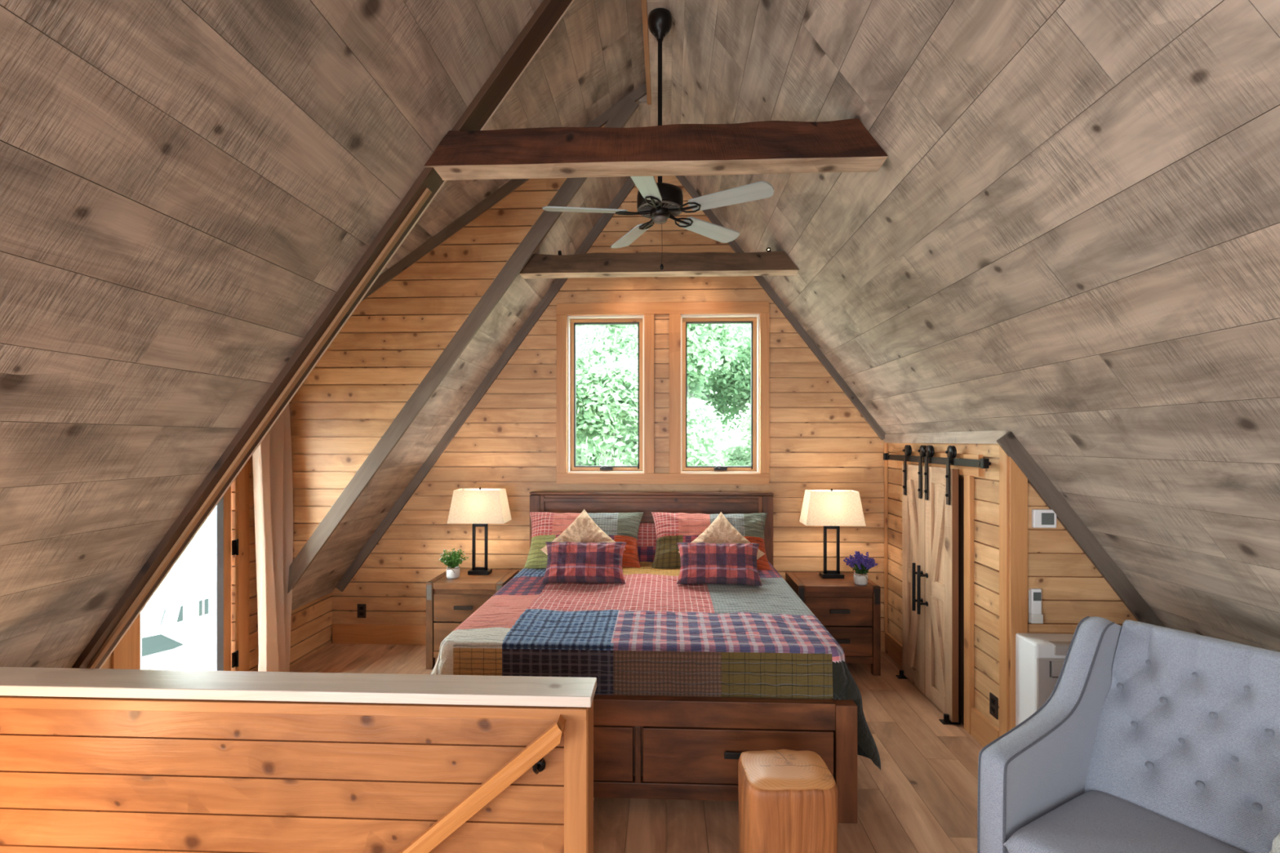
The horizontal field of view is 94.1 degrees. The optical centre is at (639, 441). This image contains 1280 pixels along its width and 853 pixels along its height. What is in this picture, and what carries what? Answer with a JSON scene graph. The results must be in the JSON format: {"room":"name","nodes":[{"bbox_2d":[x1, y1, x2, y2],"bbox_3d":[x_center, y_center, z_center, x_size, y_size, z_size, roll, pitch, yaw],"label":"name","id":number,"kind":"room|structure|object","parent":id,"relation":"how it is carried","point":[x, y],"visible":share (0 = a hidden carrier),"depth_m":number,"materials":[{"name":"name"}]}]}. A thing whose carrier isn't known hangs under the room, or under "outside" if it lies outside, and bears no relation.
{"room":"attic bedroom","nodes":[
{"label":"attic bedroom","id":0,"kind":"room"},
{"bbox_2d":[101,455,333,671],"bbox_3d":[-3.024,0.580,0.486,0.146,2.420,9.700,0,0,3],"label":"wall","id":1,"kind":"structure","parent":0,"point":[311,627],"depth_m":4.36,"materials":[{"name":"brown wood"}]},
{"bbox_2d":[111,458,249,671],"bbox_3d":[-2.808,0.715,3.699,0.030,2.150,1.070,0,0,3],"label":"trim","id":2,"kind":"structure","parent":1,"relation":"attached to","point":[121,655],"depth_m":4.15,"materials":[{"name":"brown wood"}]},
{"bbox_2d":[130,485,238,671],"bbox_3d":[-2.827,0.790,3.711,0.084,1.980,0.842,0,0,3],"label":"door","id":3,"kind":"structure","parent":1,"relation":"in","point":[220,519],"depth_m":3.95,"materials":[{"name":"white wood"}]},
{"bbox_2d":[86,187,431,668],"bbox_3d":[-1.910,0.122,2.798,1.886,2.576,0.034,0,0,3],"label":"trim","id":4,"kind":"structure","parent":1,"relation":"attached to","point":[427,193],"depth_m":2.78,"materials":[{"name":"brown wood"}]},
{"bbox_2d":[252,404,293,671],"bbox_3d":[-2.684,0.618,3.803,0.238,2.305,1.219,0,0,3],"label":"curtain","id":5,"kind":"object","parent":1,"relation":"hanging from","point":[273,477],"visible":0.7,"depth_m":4.29,"materials":[{"name":"fabric"}]},
{"bbox_2d":[71,0,572,668],"bbox_3d":[-1.469,-0.519,2.778,2.815,3.841,0.140,0,0,3],"label":"ceiling beam","id":6,"kind":"structure","parent":1,"relation":"attached to","point":[548,12],"depth_m":2.74,"materials":[{"name":"wood"}]},
{"bbox_2d":[98,0,574,668],"bbox_3d":[-1.474,-0.525,2.857,2.831,3.853,0.014,0,0,3],"label":"trim","id":7,"kind":"structure","parent":1,"relation":"attached to","point":[572,1],"depth_m":2.86,"materials":[{"name":"wood"}]},
{"bbox_2d":[0,0,542,668],"bbox_3d":[-1.851,-0.335,-0.778,3.452,4.671,7.280,0,0,3],"label":"ceiling","id":8,"kind":"structure","parent":0,"point":[187,187],"depth_m":1.97,"materials":[{"name":"brown wood"}]},
{"bbox_2d":[423,118,888,180],"bbox_3d":[0.056,-1.313,2.697,2.045,0.178,0.170,0,0,3],"label":"tie beam","id":9,"kind":"structure","parent":8,"relation":"attached to","point":[846,145],"depth_m":2.63,"materials":[{"name":"brown wood"}]},
{"bbox_2d":[0,695,564,852],"bbox_3d":[-1.584,1.337,2.103,2.688,0.905,0.130,0,0,3],"label":"wall","id":10,"kind":"structure","parent":0,"point":[72,780],"depth_m":2.02,"materials":[{"name":"orange wood"}]},
{"bbox_2d":[0,696,586,719],"bbox_3d":[-1.552,0.898,2.023,2.758,0.035,0.018,0,0,3],"label":"trim","id":11,"kind":"structure","parent":10,"relation":"attached to","point":[8,702],"depth_m":2.00,"materials":[{"name":"wood"}]},
{"bbox_2d":[0,666,596,707],"bbox_3d":[-1.542,0.858,2.101,2.772,0.036,0.165,0,0,3],"label":"half-wall cap","id":12,"kind":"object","parent":10,"relation":"attached to","point":[380,688],"depth_m":2.04,"materials":[{"name":"grey wood"}]},
{"bbox_2d":[399,714,566,852],"bbox_3d":[-1.227,1.745,1.974,1.968,1.697,0.099,0,0,3],"label":"handrail","id":13,"kind":"object","parent":10,"relation":"attached to","point":[533,754],"visible":0.98,"depth_m":1.90,"materials":[{"name":"brown wood"}]},
{"bbox_2d":[564,699,593,852],"bbox_3d":[-0.208,1.335,2.040,0.079,0.910,0.162,0,0,3],"label":"trim","id":14,"kind":"structure","parent":10,"relation":"attached to","point":[578,734],"depth_m":1.96,"materials":[{"name":"brown wood"}]},
{"bbox_2d":[288,101,637,560],"bbox_3d":[-1.440,-0.552,4.392,2.870,3.985,0.046,0,0,3],"label":"wall","id":15,"kind":"structure","parent":0,"point":[394,336],"depth_m":4.39,"materials":[{"name":"brown wood"}]},
{"bbox_2d":[287,95,638,593],"bbox_3d":[-1.439,-0.551,4.353,2.862,3.865,0.030,0,0,3],"label":"trim","id":16,"kind":"structure","parent":15,"relation":"attached to","point":[626,108],"depth_m":4.34,"materials":[{"name":"wood"}]},
{"bbox_2d":[361,83,646,300],"bbox_3d":[-1.323,-1.584,4.351,2.786,1.977,0.026,0,0,3],"label":"trim","id":17,"kind":"structure","parent":15,"relation":"attached to","point":[636,95],"depth_m":4.34,"materials":[{"name":"wood"}]},
{"bbox_2d":[641,0,651,104],"bbox_3d":[0.033,-2.528,3.542,0.030,0.190,1.540,0,0,3],"label":"trim","id":18,"kind":"structure","parent":15,"relation":"attached to","point":[644,6],"depth_m":3.69,"materials":[{"name":"brown wood"}]},
{"bbox_2d":[291,84,646,610],"bbox_3d":[-1.425,-0.574,4.830,3.102,4.192,0.916,0,0,3],"label":"ceiling strip","id":19,"kind":"object","parent":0,"point":[571,229],"visible":0.44,"depth_m":4.78,"materials":[{"name":"brown wood"}]},
{"bbox_2d":[519,251,799,279],"bbox_3d":[0.133,-1.307,4.418,2.037,0.152,0.165,0,0,3],"label":"tie beam","id":20,"kind":"structure","parent":19,"relation":"attached to","point":[766,263],"depth_m":4.35,"materials":[{"name":"brown wood"}]},
{"bbox_2d":[379,0,645,275],"bbox_3d":[-1.437,-1.635,3.628,3.034,2.171,1.680,0,0,3],"label":"ceiling","id":21,"kind":"structure","parent":0,"point":[593,58],"depth_m":3.77,"materials":[{"name":"brown wood"}]},
{"bbox_2d":[331,175,888,639],"bbox_3d":[-0.200,-0.325,5.267,5.270,4.230,0.166,0,0,3],"label":"wall","id":22,"kind":"structure","parent":0,"point":[819,439],"depth_m":5.18,"materials":[{"name":"brown wood"}]},
{"bbox_2d":[357,604,365,617],"bbox_3d":[-2.467,1.505,5.279,0.078,0.122,0.012,0,0,3],"label":"power outlet","id":23,"kind":"object","parent":22,"relation":"attached to","point":[361,607],"visible":1,"depth_m":5.28,"materials":[{"name":"plastic"}]},
{"bbox_2d":[335,176,635,591],"bbox_3d":[-1.307,-0.553,5.220,2.781,3.772,0.026,0,0,3],"label":"trim","id":24,"kind":"structure","parent":22,"relation":"attached to","point":[629,184],"depth_m":5.21,"materials":[{"name":"wood"}]},
{"bbox_2d":[567,315,644,473],"bbox_3d":[-0.295,-0.408,5.260,0.675,1.373,0.146,0,0,3],"label":"window","id":25,"kind":"structure","parent":22,"relation":"in","point":[572,321],"depth_m":5.25,"materials":[{"name":"brown wood"}]},
{"bbox_2d":[332,623,884,652],"bbox_3d":[-0.317,1.705,5.177,4.814,0.170,0.024,0,0,3],"label":"baseboard","id":26,"kind":"structure","parent":22,"relation":"attached to","point":[351,633],"depth_m":5.25,"materials":[{"name":"brown wood"}]},
{"bbox_2d":[556,301,768,484],"bbox_3d":[0.190,-0.412,5.147,1.830,1.565,0.042,0,0,3],"label":"trim","id":27,"kind":"structure","parent":22,"relation":"attached to","point":[674,309],"depth_m":5.13,"materials":[{"name":"brown wood"}]},
{"bbox_2d":[680,314,759,473],"bbox_3d":[0.693,-0.408,5.217,0.681,1.373,0.145,0,0,3],"label":"window","id":28,"kind":"structure","parent":22,"relation":"in","point":[686,319],"depth_m":5.21,"materials":[{"name":"brown wood"}]},
{"bbox_2d":[675,175,885,439],"bbox_3d":[1.161,-1.223,5.109,1.882,2.432,0.026,0,0,3],"label":"trim","id":29,"kind":"structure","parent":22,"relation":"attached to","point":[683,180],"depth_m":5.09,"materials":[{"name":"wood"}]},
{"bbox_2d":[289,642,983,852],"bbox_3d":[0.016,1.896,0.360,6.800,0.212,9.720,0,0,3],"label":"floor","id":30,"kind":"structure","parent":0,"point":[922,797],"depth_m":3.00,"materials":[{"name":"brown wood"}]},
{"bbox_2d":[426,568,519,669],"bbox_3d":[-1.363,1.449,4.897,0.610,0.682,0.537,0,0,3],"label":"nightstand","id":31,"kind":"object","parent":30,"relation":"on","point":[450,602],"visible":0.5,"depth_m":4.67,"materials":[{"name":"wood"}]},
{"bbox_2d":[439,548,468,578],"bbox_3d":[-1.517,0.989,4.864,0.236,0.240,0.242,0,0,3],"label":"potted plant","id":32,"kind":"object","parent":31,"relation":"on","point":[452,562],"visible":1,"depth_m":4.81,"materials":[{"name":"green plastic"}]},
{"bbox_2d":[447,487,511,574],"bbox_3d":[-1.340,0.748,4.995,0.470,0.722,0.250,0,0,3],"label":"table lamp","id":33,"kind":"object","parent":31,"relation":"on","point":[480,507],"visible":1,"depth_m":4.89,"materials":[{"name":"beige fabric"}]},
{"bbox_2d":[529,491,857,823],"bbox_3d":[0.040,1.113,3.963,2.060,1.355,2.309,0,0,3],"label":"bed","id":34,"kind":"object","parent":30,"relation":"on","point":[646,747],"visible":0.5,"depth_m":2.83,"materials":[{"name":"wood"}]},
{"bbox_2d":[524,511,580,568],"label":"patchwork pillow","id":35,"kind":"object","parent":34,"relation":"on","point":[547,526],"depth_m":4.74,"materials":[{"name":"fabric"}]},
{"bbox_2d":[587,511,644,568],"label":"patchwork pillow","id":36,"kind":"object","parent":34,"relation":"on","point":[620,526],"depth_m":4.74,"materials":[{"name":"fabric"}]},
{"bbox_2d":[637,522,656,562],"bbox_3d":[0.060,0.860,4.932,0.600,0.365,0.221,0,0,3],"label":"sleeping pillow","id":37,"kind":"object","parent":34,"relation":"on","point":[646,537],"visible":0.11,"depth_m":4.88,"materials":[{"name":"red fabric"}]},
{"bbox_2d":[431,561,880,769],"bbox_3d":[0.075,1.306,3.935,2.296,0.687,2.094,0,0,3],"label":"quilt","id":38,"kind":"object","parent":34,"relation":"on","point":[650,633],"visible":0.75,"depth_m":2.96,"materials":[{"name":"multicoloured fabric"}]},
{"bbox_2d":[540,509,625,555],"bbox_3d":[-0.423,0.805,4.424,0.581,0.572,0.306,0,0,-26],"label":"cushion","id":39,"kind":"object","parent":38,"relation":"on","point":[583,529],"visible":0.39,"depth_m":4.41,"materials":[{"name":"beige fabric"}]},
{"bbox_2d":[542,542,626,583],"bbox_3d":[-0.385,0.846,4.151,0.581,0.290,0.262,0,0,2],"label":"lumbar cushion","id":40,"kind":"object","parent":38,"relation":"on","point":[566,562],"visible":1,"depth_m":4.07,"materials":[{"name":"red fabric"}]},
{"bbox_2d":[676,542,762,586],"bbox_3d":[0.542,0.844,4.109,0.582,0.290,0.267,0,0,5],"label":"lumbar cushion","id":41,"kind":"object","parent":38,"relation":"on","point":[701,562],"visible":1,"depth_m":4.03,"materials":[{"name":"red fabric"}]},
{"bbox_2d":[678,511,764,559],"bbox_3d":[0.598,0.820,4.380,0.579,0.572,0.305,0,0,32],"label":"cushion","id":42,"kind":"object","parent":38,"relation":"on","point":[720,531],"visible":0.32,"depth_m":4.37,"materials":[{"name":"beige fabric"}]},
{"bbox_2d":[651,512,770,569],"bbox_3d":[0.557,0.804,4.741,0.954,0.449,0.368,0,0,4],"label":"patchwork pillow","id":43,"kind":"object","parent":34,"relation":"on","point":[671,529],"visible":0.59,"depth_m":4.69,"materials":[{"name":"fabric"}]},
{"bbox_2d":[737,749,837,852],"bbox_3d":[0.576,1.533,2.346,0.357,0.514,0.304,0,0,0],"label":"stool","id":44,"kind":"object","parent":30,"relation":"on","point":[788,799],"visible":1,"depth_m":2.21,"materials":[{"name":"brown wood"}]},
{"bbox_2d":[785,572,880,675],"bbox_3d":[1.533,1.449,4.783,0.624,0.682,0.507,0,0,3],"label":"nightstand","id":45,"kind":"object","parent":30,"relation":"on","point":[851,612],"visible":0.68,"depth_m":4.56,"materials":[{"name":"wood"}]},
{"bbox_2d":[799,488,866,578],"bbox_3d":[1.564,0.748,4.865,0.470,0.722,0.250,0,0,3],"label":"table lamp","id":46,"kind":"object","parent":45,"relation":"on","point":[831,508],"visible":1,"depth_m":4.76,"materials":[{"name":"beige fabric"}]},
{"bbox_2d":[843,551,878,585],"bbox_3d":[1.712,0.983,4.628,0.207,0.253,0.241,0,0,-31],"label":"potted plant","id":47,"kind":"object","parent":45,"relation":"on","point":[862,566],"visible":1,"depth_m":4.59,"materials":[{"name":"purple plant"}]},
{"bbox_2d":[895,670,907,679],"bbox_3d":[2.010,1.765,4.515,0.123,0.050,0.060,0,0,3],"label":"floor guide","id":48,"kind":"object","parent":30,"relation":"on","point":[901,676],"visible":0.53,"depth_m":4.50,"materials":[{"name":"black metal"}]},
{"bbox_2d":[938,713,960,724],"bbox_3d":[1.978,1.765,3.790,0.123,0.050,0.060,0,0,3],"label":"floor guide","id":49,"kind":"object","parent":30,"relation":"on","point":[945,721],"visible":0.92,"depth_m":3.78,"materials":[{"name":"black metal"}]},
{"bbox_2d":[1015,633,1073,726],"bbox_3d":[2.422,1.415,3.119,0.780,0.751,0.212,0,0,3],"label":"heater","id":50,"kind":"object","parent":30,"relation":"on","point":[1040,658],"visible":0.22,"depth_m":3.08,"materials":[{"name":"white plastic"}]},
{"bbox_2d":[1048,640,1071,655],"bbox_3d":[2.449,1.066,3.054,0.660,0.054,0.060,0,0,3],"label":"vent","id":51,"kind":"object","parent":50,"relation":"attached to","point":[1056,647],"depth_m":3.05,"materials":[{"name":"white plastic"}]},
{"bbox_2d":[977,616,1279,852],"bbox_3d":[1.886,1.260,1.817,0.925,1.060,1.218,0,0,-29],"label":"armchair","id":52,"kind":"object","parent":30,"relation":"on","point":[1148,738],"visible":0.99,"depth_m":2.14,"materials":[{"name":"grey fabric"}]},
{"bbox_2d":[1003,791,1245,852],"bbox_3d":[1.744,1.376,1.739,0.600,0.148,1.018,0,0,-29],"label":"seat cushion","id":53,"kind":"object","parent":52,"relation":"on","point":[1051,821],"depth_m":2.03,"materials":[{"name":"grey fabric"}]},
{"bbox_2d":[1269,832,1279,852],"bbox_3d":[1.928,1.160,1.572,0.243,0.384,0.461,0,0,6],"label":"throw cushion","id":54,"kind":"object","parent":52,"relation":"on","point":[1276,842],"visible":1,"depth_m":1.76,"materials":[{"name":"white fabric"}]},
{"bbox_2d":[637,0,672,127],"bbox_3d":[-0.071,-2.496,0.363,0.242,0.112,9.720,0,0,3],"label":"ceiling","id":55,"kind":"structure","parent":0,"point":[648,113],"depth_m":4.01,"materials":[{"name":"brown wood"}]},
{"bbox_2d":[542,8,773,270],"bbox_3d":[0.082,-1.713,3.394,1.259,1.450,1.264,0,0,3],"label":"ceiling fan","id":56,"kind":"object","parent":55,"relation":"hanging from","point":[659,202],"visible":0.91,"depth_m":3.36,"materials":[{"name":"grey wood"}]},
{"bbox_2d":[888,443,999,728],"bbox_3d":[2.106,0.880,4.175,0.086,1.820,1.850,0,0,3],"label":"wall","id":57,"kind":"structure","parent":0,"point":[986,487],"depth_m":3.57,"materials":[{"name":"brown wood"}]},
{"bbox_2d":[884,442,888,632],"bbox_3d":[2.088,0.890,5.062,0.022,1.760,0.030,0,0,3],"label":"trim","id":58,"kind":"structure","parent":57,"relation":"attached to","point":[886,445],"depth_m":5.05,"materials":[{"name":"brown wood"}]},
{"bbox_2d":[883,453,991,468],"bbox_3d":[2.013,0.127,4.152,0.072,0.056,1.560,0,0,3],"label":"door track","id":59,"kind":"object","parent":57,"relation":"attached to","point":[982,463],"visible":0.85,"depth_m":3.88,"materials":[{"name":"black metal"}]},
{"bbox_2d":[902,444,926,694],"bbox_3d":[1.982,0.901,4.362,0.108,1.747,0.398,0,0,3],"label":"barn door","id":60,"kind":"structure","parent":59,"relation":"hanging from","point":[913,476],"depth_m":4.36,"materials":[{"name":"brown wood"}]},
{"bbox_2d":[916,444,958,722],"bbox_3d":[1.964,0.901,3.956,0.108,1.747,0.406,0,0,3],"label":"barn door","id":61,"kind":"structure","parent":59,"relation":"hanging from","point":[941,484],"depth_m":3.92,"materials":[{"name":"brown wood"}]},
{"bbox_2d":[897,451,982,734],"bbox_3d":[2.049,0.935,4.158,0.028,1.710,1.250,0,0,3],"label":"trim","id":62,"kind":"structure","parent":57,"relation":"attached to","point":[969,473],"depth_m":3.66,"materials":[{"name":"brown wood"}]},
{"bbox_2d":[884,632,999,746],"bbox_3d":[2.051,1.705,4.191,0.024,0.170,1.724,0,0,3],"label":"baseboard","id":63,"kind":"structure","parent":57,"relation":"attached to","point":[984,731],"depth_m":3.57,"materials":[{"name":"brown wood"}]},
{"bbox_2d":[884,430,1008,444],"bbox_3d":[2.050,-0.022,4.168,0.024,0.075,1.830,0,0,3],"label":"trim","id":64,"kind":"structure","parent":57,"relation":"attached to","point":[973,437],"depth_m":3.90,"materials":[{"name":"brown wood"}]},
{"bbox_2d":[958,476,964,725],"bbox_3d":[2.058,1.010,4.157,0.006,1.560,0.900,0,0,3],"label":"trim","id":65,"kind":"structure","parent":57,"relation":"attached to","point":[961,480],"depth_m":3.78,"materials":[{"name":"black metal"}]},
{"bbox_2d":[989,692,998,719],"bbox_3d":[2.022,1.515,3.410,0.012,0.122,0.078,0,0,3],"label":"power outlet","id":66,"kind":"object","parent":57,"relation":"attached to","point":[993,700],"visible":1,"depth_m":3.40,"materials":[{"name":"plastic"}]},
{"bbox_2d":[991,706,995,714],"bbox_3d":[2.019,1.540,3.410,0.005,0.028,0.034,0,0,3],"label":"socket","id":67,"kind":"object","parent":66,"relation":"attached to","point":[993,708],"depth_m":3.41,"materials":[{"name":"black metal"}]},
{"bbox_2d":[991,697,995,705],"bbox_3d":[2.019,1.490,3.410,0.005,0.028,0.034,0,0,3],"label":"socket","id":68,"kind":"object","parent":66,"relation":"attached to","point":[993,700],"depth_m":3.41,"materials":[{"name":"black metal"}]},
{"bbox_2d":[999,445,1008,737],"bbox_3d":[2.013,0.900,3.288,0.022,1.780,0.075,0,0,3],"label":"trim","id":69,"kind":"structure","parent":57,"relation":"attached to","point":[1003,457],"depth_m":3.28,"materials":[{"name":"brown wood"}]},
{"bbox_2d":[671,0,1279,652],"bbox_3d":[1.711,-0.364,0.284,3.585,4.627,9.720,0,0,3],"label":"ceiling","id":70,"kind":"structure","parent":0,"point":[1065,241],"depth_m":2.24,"materials":[{"name":"brown wood"}]},
{"bbox_2d":[1027,481,1137,634],"bbox_3d":[2.725,0.893,3.264,1.366,1.794,0.086,0,0,3],"label":"wall","id":71,"kind":"structure","parent":0,"point":[1072,587],"depth_m":3.24,"materials":[{"name":"brown wood"}]},
{"bbox_2d":[1008,457,1027,731],"bbox_3d":[2.056,0.905,3.241,0.092,1.770,0.022,0,0,3],"label":"trim","id":72,"kind":"structure","parent":71,"relation":"attached to","point":[1017,480],"depth_m":3.23,"materials":[{"name":"brown wood"}]},
{"bbox_2d":[1028,588,1043,623],"bbox_3d":[2.147,0.895,3.232,0.060,0.190,0.031,0,0,3],"label":"remote control","id":73,"kind":"object","parent":71,"relation":"attached to","point":[1035,615],"visible":1,"depth_m":3.22,"materials":[{"name":"white plastic"}]},
{"bbox_2d":[1031,509,1056,528],"bbox_3d":[2.192,0.420,3.232,0.122,0.100,0.027,0,0,3],"label":"thermostat","id":74,"kind":"object","parent":71,"relation":"attached to","point":[1041,518],"visible":1,"depth_m":3.22,"materials":[{"name":"white plastic"}]},
{"bbox_2d":[996,431,1164,626],"bbox_3d":[2.644,0.844,3.211,1.402,1.792,0.026,0,0,3],"label":"trim","id":75,"kind":"structure","parent":71,"relation":"attached to","point":[1010,444],"depth_m":3.21,"materials":[{"name":"wood"}]},
{"label":"outside","id":76,"kind":"structure","parent":0,"visible":0},
{"bbox_2d":[144,653,208,671],"bbox_3d":[-3.943,2.160,3.480,1.790,0.040,5.000,0,0,3],"label":"deck","id":77,"kind":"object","parent":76,"point":[199,661],"visible":0.11,"depth_m":5.72,"materials":[{"name":"white"}]},
{"bbox_2d":[140,559,199,669],"bbox_3d":[-4.598,1.675,3.509,0.090,0.970,5.000,0,0,3],"label":"deck railing","id":78,"kind":"object","parent":77,"relation":"on","point":[189,648],"visible":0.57,"depth_m":5.91,"materials":[{"name":"white plastic"}]},
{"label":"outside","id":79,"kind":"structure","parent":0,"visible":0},
{"bbox_3d":[1.340,6.740,29.970,160.000,0.500,130.000,0,0,3],"label":"ground","id":80,"kind":"structure","parent":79,"visible":0},
{"bbox_2d":[142,580,208,631],"bbox_3d":[-13.942,5.600,19.626,1.880,1.780,4.627,0,0,18],"label":"parked vehicle","id":81,"kind":"object","parent":80,"relation":"on","point":[164,608],"visible":0.07,"depth_m":17.68,"materials":[{"name":"white paint"}]},
{"bbox_2d":[142,617,208,662],"bbox_3d":[-13.143,5.600,15.188,1.880,1.780,4.627,0,0,33],"label":"parked vehicle","id":82,"kind":"object","parent":80,"relation":"on","point":[157,640],"visible":0.07,"depth_m":15.16,"materials":[{"name":"white paint"}]},
{"bbox_2d":[195,527,208,561],"bbox_3d":[-15.310,2.756,23.778,3.994,7.471,3.673,0,0,19],"label":"tree","id":83,"kind":"object","parent":80,"relation":"on","point":[205,535],"visible":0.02,"depth_m":22.48,"materials":[{"name":"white plant"}]},
{"bbox_2d":[576,324,636,466],"bbox_3d":[-2.808,1.122,15.095,6.400,10.743,5.883,0,0,-4],"label":"tree","id":84,"kind":"object","parent":80,"relation":"on","point":[577,326],"visible":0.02,"depth_m":14.17,"materials":[{"name":"green plant"}]},
{"bbox_2d":[576,324,731,466],"bbox_3d":[-0.170,1.347,12.408,4.242,10.290,4.655,0,0,22],"label":"tree","id":85,"kind":"object","parent":80,"relation":"on","point":[604,379],"visible":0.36,"depth_m":11.33,"materials":[{"name":"green plant"}]},
{"bbox_2d":[576,324,737,466],"bbox_3d":[1.544,0.867,15.861,6.705,11.254,6.163,0,0,22],"label":"tree","id":86,"kind":"object","parent":80,"relation":"on","point":[709,346],"visible":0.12,"depth_m":14.72,"materials":[{"name":"green plant"}]},
{"bbox_2d":[692,323,751,466],"bbox_3d":[2.099,0.319,20.072,5.586,12.348,5.090,0,0,10],"label":"tree","id":87,"kind":"object","parent":80,"relation":"on","point":[727,385],"visible":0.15,"depth_m":18.26,"materials":[{"name":"green plant"}]},
{"bbox_2d":[724,324,751,466],"bbox_3d":[5.378,0.622,20.274,5.772,11.741,6.276,0,0,-20],"label":"tree","id":88,"kind":"object","parent":80,"relation":"on","point":[740,452],"visible":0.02,"depth_m":19.65,"materials":[{"name":"green plant"}]},
{"bbox_2d":[737,400,751,450],"bbox_3d":[2.314,2.649,12.807,4.108,7.685,3.778,0,0,-8],"label":"tree","id":89,"kind":"object","parent":80,"relation":"on","point":[748,415],"visible":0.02,"depth_m":13.59,"materials":[{"name":"green plant"}]},
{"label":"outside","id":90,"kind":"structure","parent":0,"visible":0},
{"bbox_2d":[155,417,751,591],"bbox_3d":[1.742,-2.307,38.961,100.000,17.593,30.000,0,0,3],"label":"hillside","id":91,"kind":"structure","parent":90,"point":[174,579],"depth_m":29.10,"materials":[{"name":"white"}]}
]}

